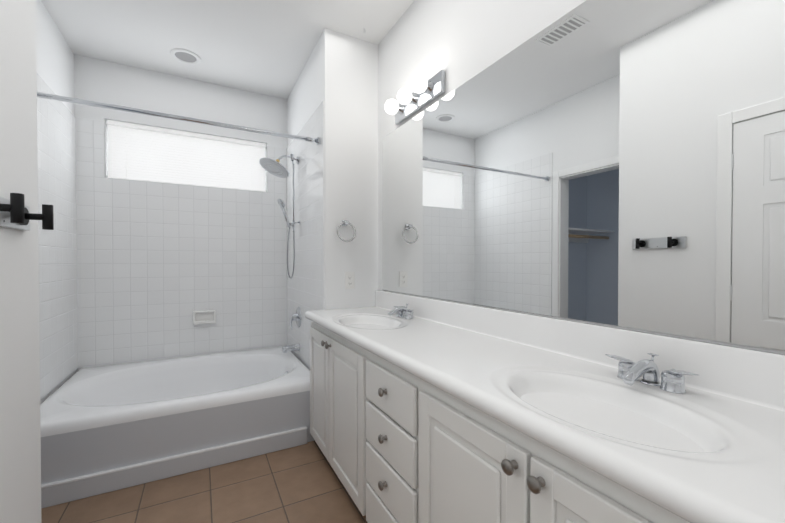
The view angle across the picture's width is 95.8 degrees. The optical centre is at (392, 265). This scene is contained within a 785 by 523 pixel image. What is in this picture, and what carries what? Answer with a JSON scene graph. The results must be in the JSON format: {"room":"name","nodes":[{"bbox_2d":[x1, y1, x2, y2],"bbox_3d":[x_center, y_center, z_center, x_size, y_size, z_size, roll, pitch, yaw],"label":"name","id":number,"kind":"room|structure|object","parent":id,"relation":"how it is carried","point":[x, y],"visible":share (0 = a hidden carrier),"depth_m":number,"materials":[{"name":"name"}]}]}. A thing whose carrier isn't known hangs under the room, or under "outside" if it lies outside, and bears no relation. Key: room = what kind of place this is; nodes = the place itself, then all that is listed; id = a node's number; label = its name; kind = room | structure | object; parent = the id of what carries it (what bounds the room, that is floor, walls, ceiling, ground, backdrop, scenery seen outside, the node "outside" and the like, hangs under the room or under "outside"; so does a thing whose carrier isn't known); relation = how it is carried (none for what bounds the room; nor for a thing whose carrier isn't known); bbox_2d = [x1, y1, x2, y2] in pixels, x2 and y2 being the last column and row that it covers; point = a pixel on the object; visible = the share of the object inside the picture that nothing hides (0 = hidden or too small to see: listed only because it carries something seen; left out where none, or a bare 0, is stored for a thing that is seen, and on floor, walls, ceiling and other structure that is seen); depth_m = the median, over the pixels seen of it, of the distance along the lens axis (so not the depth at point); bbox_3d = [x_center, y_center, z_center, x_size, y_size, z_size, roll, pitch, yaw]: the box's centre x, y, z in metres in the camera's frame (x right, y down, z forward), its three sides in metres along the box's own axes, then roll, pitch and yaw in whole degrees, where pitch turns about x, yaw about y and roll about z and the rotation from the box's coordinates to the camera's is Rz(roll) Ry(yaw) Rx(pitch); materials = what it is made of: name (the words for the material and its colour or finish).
{"room":"bathroom","nodes":[
{"label":"bathroom","id":0,"kind":"room"},
{"bbox_2d":[0,0,41,522],"bbox_3d":[-0.525,-0.183,-0.088,0.120,2.720,2.630,0,1,-28],"label":"wall","id":1,"kind":"structure","parent":0,"point":[20,465],"depth_m":0.98,"materials":[{"name":"white paint"}]},
{"bbox_2d":[0,193,53,230],"bbox_3d":[-0.765,-0.132,0.736,0.234,0.070,0.744,0,1,-28],"label":"hooks","id":2,"kind":"object","parent":1,"relation":"attached to","point":[15,213],"visible":0.98,"depth_m":0.67,"materials":[{"name":"black metal"}]},
{"bbox_2d":[36,0,76,403],"bbox_3d":[-1.951,-0.203,1.756,0.120,2.720,1.970,0,1,-28],"label":"wall","id":3,"kind":"structure","parent":0,"point":[55,61],"depth_m":2.27,"materials":[{"name":"ceramic tile"},{"name":"paint"}]},
{"bbox_2d":[37,73,77,400],"bbox_3d":[-2.094,-0.163,2.155,0.008,1.870,1.117,0,1,-28],"label":"wall tile","id":4,"kind":"structure","parent":3,"relation":"attached to","point":[56,150],"depth_m":2.28,"materials":[{"name":"white tile"}]},
{"bbox_2d":[37,92,320,144],"bbox_3d":[-1.170,-0.847,2.059,1.533,0.048,0.048,0,1,-28],"label":"shower rod","id":5,"kind":"object","parent":4,"relation":"attached to","point":[317,140],"visible":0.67,"depth_m":2.00,"materials":[{"name":"silver metal"}]},
{"bbox_2d":[74,54,286,370],"bbox_3d":[-1.788,-0.218,3.054,1.700,2.720,0.160,0,1,-28],"label":"wall","id":6,"kind":"structure","parent":0,"point":[102,81],"depth_m":2.94,"materials":[{"name":"ceramic tile"},{"name":"paint"}]},
{"bbox_2d":[76,118,286,367],"bbox_3d":[-1.713,-0.173,3.073,1.550,1.870,0.138,0,1,-28],"label":"wall tile","id":7,"kind":"structure","parent":6,"relation":"attached to","point":[158,263],"depth_m":2.94,"materials":[{"name":"white tile"}]},
{"bbox_2d":[193,310,215,324],"bbox_3d":[-1.607,0.440,3.036,0.175,0.115,0.040,0,1,-28],"label":"soap dish","id":8,"kind":"object","parent":7,"relation":"attached to","point":[204,317],"visible":0.98,"depth_m":3.04,"materials":[{"name":"white ceramic"}]},
{"bbox_2d":[107,120,265,191],"bbox_3d":[-1.703,-0.910,3.041,1.171,0.450,0.040,0,1,-28],"label":"window","id":9,"kind":"structure","parent":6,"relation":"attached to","point":[139,152],"depth_m":3.00,"materials":[{"name":"white glass"}]},
{"bbox_2d":[41,440,366,522],"bbox_3d":[-0.837,1.195,0.969,3.120,0.060,4.760,0,1,-28],"label":"floor","id":10,"kind":"structure","parent":0,"point":[300,484],"depth_m":1.76,"materials":[{"name":"tile"}]},
{"bbox_2d":[40,346,313,508],"bbox_3d":[-1.399,0.954,2.503,1.530,0.390,1.180,0,1,-28],"label":"bathtub","id":11,"kind":"object","parent":10,"relation":"on","point":[108,428],"visible":0.85,"depth_m":2.07,"materials":[{"name":"white ceramic"}]},
{"bbox_2d":[305,290,784,522],"bbox_3d":[0.192,0.673,1.437,0.536,0.975,2.240,0,1,-28],"label":"bathroom vanity","id":12,"kind":"object","parent":10,"relation":"on","point":[426,410],"visible":1,"depth_m":0.92,"materials":[{"name":"white paint"}]},
{"bbox_2d":[41,0,413,98],"bbox_3d":[-0.837,-1.585,0.939,3.120,0.060,4.760,0,1,-28],"label":"ceiling","id":13,"kind":"structure","parent":0,"point":[265,47],"depth_m":2.38,"materials":[{"name":"white paint"}]},
{"bbox_2d":[170,48,200,64],"bbox_3d":[-1.553,-1.568,2.666,0.204,0.009,0.204,0,1,-28],"label":"recessed light","id":14,"kind":"object","parent":13,"relation":"in","point":[185,56],"visible":1,"depth_m":2.66,"materials":[{"name":"white paint"}]},
{"bbox_2d":[287,28,377,369],"bbox_3d":[-0.520,-0.218,3.073,0.550,2.720,1.330,0,1,-28],"label":"wall","id":15,"kind":"structure","parent":0,"point":[339,75],"depth_m":2.45,"materials":[{"name":"white paint"}]},
{"bbox_2d":[287,100,324,366],"bbox_3d":[-0.729,-0.171,2.873,0.008,1.870,1.150,0,1,-28],"label":"wall tile","id":16,"kind":"structure","parent":15,"relation":"attached to","point":[306,288],"depth_m":2.74,"materials":[{"name":"white tile"}]},
{"bbox_2d":[259,154,301,352],"bbox_3d":[-0.916,-0.103,2.885,0.310,1.635,0.252,0,1,-28],"label":"shower fixture","id":17,"kind":"object","parent":16,"relation":"attached to","point":[274,167],"visible":1,"depth_m":2.89,"materials":[{"name":"silver metal"}]},
{"bbox_2d":[337,220,355,241],"bbox_3d":[-0.315,-0.235,2.396,0.137,0.149,0.054,0,1,-28],"label":"towel ring","id":18,"kind":"object","parent":15,"relation":"attached to","point":[344,222],"visible":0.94,"depth_m":2.38,"materials":[{"name":"silver metal"}]},
{"bbox_2d":[345,272,354,288],"bbox_3d":[-0.293,0.101,2.438,0.070,0.116,0.008,0,1,-28],"label":"outlet","id":19,"kind":"object","parent":15,"relation":"attached to","point":[349,280],"visible":1,"depth_m":2.44,"materials":[{"name":"white plastic"}]},
{"bbox_2d":[385,70,444,124],"bbox_3d":[0.094,-0.955,2.022,0.138,0.113,0.500,0,1,-28],"label":"sconce","id":20,"kind":"object","parent":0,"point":[424,94],"visible":1,"depth_m":1.98,"materials":[{"name":"white glass"}]},
{"bbox_2d":[378,0,784,353],"bbox_3d":[0.779,-0.196,1.070,0.166,2.720,3.430,0,1,-28],"label":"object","id":21,"kind":"object","parent":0,"point":[617,162],"depth_m":1.14,"materials":[{"name":"white paint"}]}
]}

